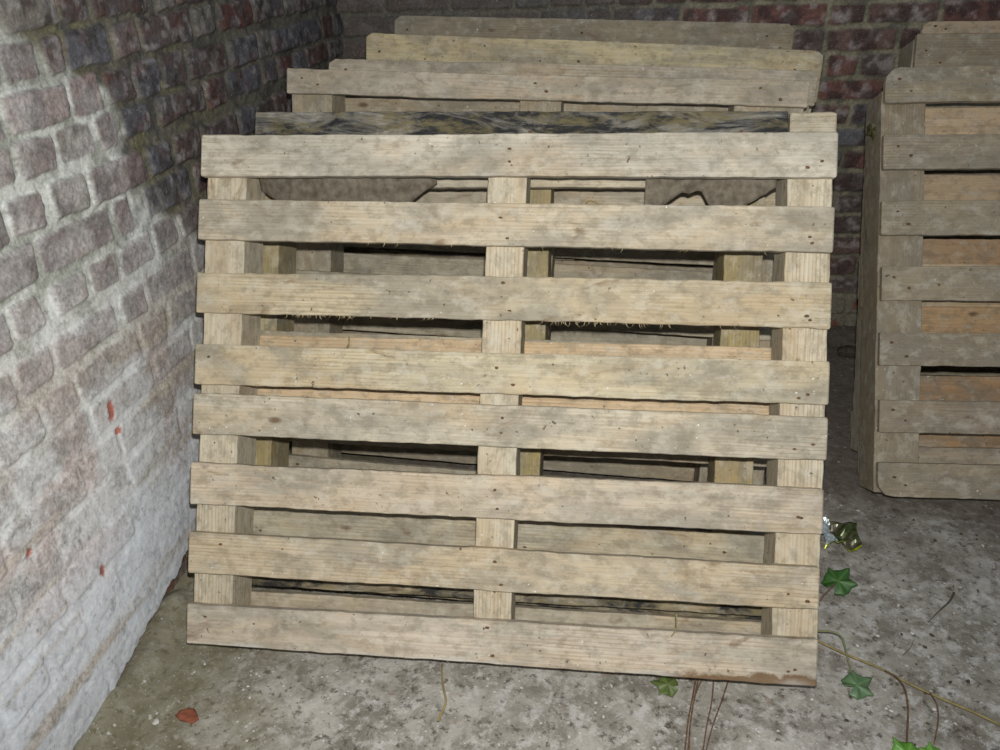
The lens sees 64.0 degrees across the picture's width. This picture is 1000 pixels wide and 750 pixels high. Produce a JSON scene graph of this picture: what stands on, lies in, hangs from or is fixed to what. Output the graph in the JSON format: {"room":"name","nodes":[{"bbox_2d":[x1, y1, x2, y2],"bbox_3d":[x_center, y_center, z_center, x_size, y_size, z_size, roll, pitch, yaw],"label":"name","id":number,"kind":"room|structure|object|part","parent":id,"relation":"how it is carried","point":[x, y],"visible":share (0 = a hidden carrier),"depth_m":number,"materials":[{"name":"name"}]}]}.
{"room":"storage yard","nodes":[
{"label":"storage yard","id":0,"kind":"room"},
{"bbox_2d":[0,0,343,749],"bbox_3d":[-0.681,-0.283,1.783,0.040,1.469,2.506,2,28,7],"label":"wall","id":1,"kind":"structure","parent":0,"point":[107,107],"depth_m":1.46,"materials":[{"name":"white brick"}]},
{"bbox_2d":[73,325,999,749],"bbox_3d":[1.050,0.389,1.852,3.548,0.059,2.558,2,28,7],"label":"floor","id":2,"kind":"structure","parent":0,"point":[159,677],"depth_m":1.55,"materials":[{"name":"concrete"}]},
{"bbox_2d":[152,718,158,724],"bbox_3d":[-0.641,0.645,1.488,0.014,0.006,0.014,-18,32,-29],"label":"pebble","id":3,"kind":"object","parent":2,"relation":"on","point":[156,721],"visible":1,"depth_m":1.49,"materials":[{"name":"white stone"}]},
{"bbox_2d":[175,708,198,723],"bbox_3d":[-0.583,0.638,1.498,0.047,0.007,0.032,18,34,32],"label":"flake","id":4,"kind":"object","parent":2,"relation":"on","point":[189,715],"visible":1,"depth_m":1.50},
{"bbox_2d":[437,664,446,721],"bbox_3d":[-0.108,0.604,1.525,0.017,0.011,0.129,-1,28,1],"label":"twig","id":5,"kind":"object","parent":2,"relation":"on","point":[444,692],"visible":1,"depth_m":1.51,"materials":[{"name":"brown wood"}]},
{"bbox_2d":[186,132,837,685],"bbox_3d":[0.001,0.044,1.569,1.206,0.947,0.573,2,28,6],"label":"wooden pallet","id":6,"kind":"object","parent":2,"relation":"on","point":[502,393],"visible":1,"depth_m":1.51,"materials":[{"name":"wood"}]},
{"bbox_3d":[-0.007,0.504,1.631,1.188,0.073,0.018,2,0,6],"label":"board","id":7,"kind":"part","parent":6,"relation":"part of","materials":[{"name":"beige wood"}]},
{"bbox_3d":[-0.005,0.432,1.630,1.188,0.052,0.018,2,0,6],"label":"board","id":8,"kind":"part","parent":6,"relation":"part of","materials":[{"name":"beige wood"}]},
{"bbox_3d":[0.008,-0.002,1.626,1.188,0.137,0.018,2,0,6],"label":"board","id":9,"kind":"part","parent":6,"relation":"part of","materials":[{"name":"beige wood"}]},
{"bbox_3d":[0.021,-0.413,1.623,1.188,0.071,0.018,2,0,6],"label":"board","id":10,"kind":"part","parent":6,"relation":"part of","materials":[{"name":"beige wood"}]},
{"bbox_2d":[645,178,776,205],"bbox_3d":[0.397,-0.359,1.506,0.243,0.113,0.026,2,28,6],"label":"paper","id":11,"kind":"object","parent":6,"relation":"hanging from","point":[658,191],"visible":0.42,"depth_m":1.51,"materials":[{"name":"brown paper"}]},
{"bbox_2d":[253,111,836,619],"bbox_3d":[0.053,-0.028,1.710,1.201,0.972,0.562,2,28,7],"label":"wooden pallet","id":12,"kind":"object","parent":2,"relation":"on","point":[278,257],"visible":0.21,"depth_m":1.66,"materials":[{"name":"wood"}]},
{"bbox_2d":[259,177,436,201],"bbox_3d":[-0.308,-0.369,1.595,0.365,0.152,0.042,2,28,6],"label":"wooden plank","id":13,"kind":"object","parent":12,"relation":"attached to","point":[297,189],"visible":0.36,"depth_m":1.59,"materials":[{"name":"wood"}]},
{"bbox_3d":[0.045,-0.028,1.659,1.194,0.093,0.018,2,1,7],"label":"board","id":14,"kind":"part","parent":12,"relation":"part of","materials":[{"name":"beige wood"}]},
{"bbox_3d":[0.032,0.346,1.667,1.194,0.093,0.018,2,1,7],"label":"board","id":15,"kind":"part","parent":12,"relation":"part of","materials":[{"name":"beige wood"}]},
{"bbox_3d":[0.028,0.446,1.669,1.194,0.063,0.018,2,1,7],"label":"board","id":16,"kind":"part","parent":12,"relation":"part of","materials":[{"name":"beige wood"}]},
{"bbox_3d":[0.021,-0.486,1.654,1.103,0.114,0.018,2,1,7],"label":"board","id":17,"kind":"part","parent":12,"relation":"part of","materials":[{"name":"grey wood"}]},
{"bbox_3d":[0.615,-0.460,1.579,0.088,0.112,0.018,2,1,7],"label":"board","id":18,"kind":"part","parent":12,"relation":"part of","materials":[{"name":"beige wood"}]},
{"bbox_2d":[287,68,809,484],"bbox_3d":[0.071,-0.198,1.959,1.216,1.023,0.428,3,28,8],"label":"wooden pallet","id":19,"kind":"object","parent":2,"relation":"on","point":[312,90],"visible":0.21,"depth_m":1.96,"materials":[{"name":"wood"}]},
{"bbox_3d":[0.042,0.274,1.990,1.193,0.063,0.018,4,10,7],"label":"board","id":20,"kind":"part","parent":19,"relation":"part of","materials":[{"name":"beige wood"}]},
{"bbox_3d":[0.065,-0.169,1.910,1.191,0.102,0.018,4,10,7],"label":"board","id":21,"kind":"part","parent":19,"relation":"part of","materials":[{"name":"beige wood"}]},
{"bbox_3d":[0.086,-0.654,1.824,1.189,0.059,0.018,4,10,7],"label":"board","id":22,"kind":"part","parent":19,"relation":"part of","materials":[{"name":"beige wood"}]},
{"bbox_2d":[329,59,817,337],"bbox_3d":[0.150,-0.298,2.146,1.221,1.026,0.355,3,28,8],"label":"wooden pallet","id":23,"kind":"object","parent":2,"relation":"on","point":[635,71],"visible":0.07,"depth_m":1.98,"materials":[{"name":"wood"}]},
{"bbox_3d":[0.158,-0.293,2.212,1.194,0.123,0.018,4,15,7],"label":"board","id":24,"kind":"part","parent":23,"relation":"part of","materials":[{"name":"beige wood"}]},
{"bbox_3d":[0.172,-0.727,2.095,1.194,0.103,0.018,4,15,7],"label":"board","id":25,"kind":"part","parent":23,"relation":"part of","materials":[{"name":"beige wood"}]},
{"bbox_2d":[394,16,793,49],"bbox_3d":[0.257,-0.596,2.608,1.227,1.064,0.290,3,28,7],"label":"wooden pallet","id":26,"kind":"object","parent":2,"relation":"on","point":[728,34],"visible":0.09,"depth_m":2.38,"materials":[{"name":"wood"}]},
{"bbox_2d":[366,33,822,112],"bbox_3d":[0.214,-0.412,2.305,1.236,1.068,0.296,3,28,8],"label":"wooden pallet","id":27,"kind":"object","parent":2,"relation":"on","point":[379,46],"visible":0.06,"depth_m":2.09,"materials":[{"name":"wood"}]},
{"bbox_2d":[650,676,677,697],"bbox_3d":[0.317,0.593,1.530,0.048,0.020,0.048,-12,29,-18],"label":"ivy leaf","id":28,"kind":"object","parent":2,"relation":"on","point":[665,684],"visible":0.98,"depth_m":1.52,"materials":[{"name":"green plant"}]},
{"bbox_2d":[684,678,728,749],"bbox_3d":[0.369,0.617,1.468,0.061,0.017,0.215,12,31,24],"label":"bundle","id":29,"kind":"object","parent":2,"relation":"on","point":[695,684],"visible":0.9,"depth_m":1.47,"materials":[{"name":"brown plant"}]},
{"bbox_2d":[820,567,857,600],"bbox_3d":[0.725,0.464,1.745,0.087,0.064,0.072,-2,28,-2],"label":"ivy leaf","id":30,"kind":"object","parent":2,"relation":"on","point":[840,579],"visible":0.97,"depth_m":1.73,"materials":[{"name":"green plant"}]},
{"bbox_2d":[822,517,861,551],"bbox_3d":[0.795,0.374,1.872,0.099,0.041,0.096,1,28,4],"label":"wrapper","id":31,"kind":"object","parent":2,"relation":"on","point":[846,533],"visible":0.87,"depth_m":1.87,"materials":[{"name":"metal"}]},
{"bbox_2d":[818,630,873,699],"bbox_3d":[0.668,0.555,1.560,0.063,0.049,0.160,-9,29,-13],"label":"sprig","id":32,"kind":"object","parent":2,"relation":"on","point":[860,690],"visible":0.96,"depth_m":1.52,"materials":[{"name":"green plant"}]},
{"bbox_3d":[0.663,0.535,1.581,0.043,0.032,0.117,-16,31,-26],"label":"stem","id":33,"kind":"part","parent":32,"relation":"part of","materials":[{"name":"green plant"}]},
{"bbox_2d":[837,345,855,357],"bbox_3d":[1.195,-0.079,2.734,0.080,0.044,0.048,11,30,23],"label":"rubble stone","id":34,"kind":"object","parent":2,"relation":"on","point":[848,351],"visible":0.88,"depth_m":2.72,"materials":[{"name":"black stone"}]},
{"bbox_2d":[818,640,999,749],"bbox_3d":[0.701,0.617,1.468,0.378,0.027,0.200,20,35,35],"label":"ivy vine","id":35,"kind":"object","parent":2,"relation":"on","point":[898,745],"visible":0.98,"depth_m":1.46,"materials":[{"name":"green plant"}]},
{"bbox_3d":[0.739,0.605,1.470,0.026,0.010,0.161,4,28,10],"label":"stem","id":36,"kind":"part","parent":35,"relation":"part of","materials":[{"name":"brown plant"}]},
{"bbox_3d":[0.786,0.620,1.445,0.013,0.006,0.116,10,30,20],"label":"stem","id":37,"kind":"part","parent":35,"relation":"part of","materials":[{"name":"brown plant"}]},
{"bbox_2d":[850,103,999,451],"bbox_3d":[1.569,-0.266,2.067,1.204,0.951,0.508,1,28,5],"label":"wooden pallet","id":38,"kind":"object","parent":2,"relation":"on","point":[943,118],"visible":0.17,"depth_m":2.04,"materials":[{"name":"wood"}]},
{"bbox_3d":[1.576,-0.255,2.134,1.194,0.123,0.018,1,4,5],"label":"board","id":39,"kind":"part","parent":38,"relation":"part of","materials":[{"name":"brown wood"}]},
{"bbox_3d":[1.581,-0.684,2.101,1.190,0.104,0.018,1,4,5],"label":"board","id":40,"kind":"part","parent":38,"relation":"part of","materials":[{"name":"brown wood"}]},
{"bbox_2d":[857,65,999,499],"bbox_3d":[1.525,-0.212,1.937,1.206,0.983,0.555,1,28,5],"label":"wooden pallet","id":41,"kind":"object","parent":2,"relation":"on","point":[896,282],"visible":0.98,"depth_m":1.94,"materials":[{"name":"wood"}]},
{"bbox_2d":[865,123,875,139],"bbox_3d":[0.930,-0.607,1.994,0.011,0.043,0.041,-21,34,-33],"label":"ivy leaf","id":42,"kind":"object","parent":41,"relation":"attached to","point":[871,130],"visible":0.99,"depth_m":1.99,"materials":[{"name":"green plant"}]},
{"bbox_3d":[1.524,0.240,2.024,1.193,0.103,0.018,1,1,5],"label":"board","id":43,"kind":"part","parent":41,"relation":"part of","materials":[{"name":"wood"}]},
{"bbox_3d":[1.531,-0.224,2.016,1.193,0.113,0.018,1,1,5],"label":"board","id":44,"kind":"part","parent":41,"relation":"part of","materials":[{"name":"brown wood"}]},
{"bbox_2d":[928,592,954,621],"bbox_3d":[0.936,0.490,1.690,0.124,0.008,0.009,-24,35,-35],"label":"twig","id":45,"kind":"object","parent":2,"relation":"on","point":[953,593],"visible":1,"depth_m":1.70,"materials":[{"name":"black wood"}]},
{"bbox_2d":[898,33,999,375],"bbox_3d":[1.711,-0.383,2.215,1.209,1.030,0.474,2,28,7],"label":"wooden pallet","id":46,"kind":"object","parent":2,"relation":"on","point":[966,49],"visible":0.12,"depth_m":2.15,"materials":[{"name":"wood"}]},
{"bbox_2d":[920,21,999,375],"bbox_3d":[1.806,-0.485,2.370,1.203,1.037,0.426,2,28,7],"label":"wooden pallet","id":47,"kind":"object","parent":2,"relation":"on","point":[936,27],"visible":0.07,"depth_m":2.29,"materials":[{"name":"wood"}]},
{"bbox_2d":[336,0,999,325],"bbox_3d":[1.174,-0.789,2.625,3.598,1.498,0.032,2,28,7],"label":"wall","id":48,"kind":"structure","parent":0,"point":[860,42],"depth_m":2.55,"materials":[{"name":"brown brick"}]}
]}

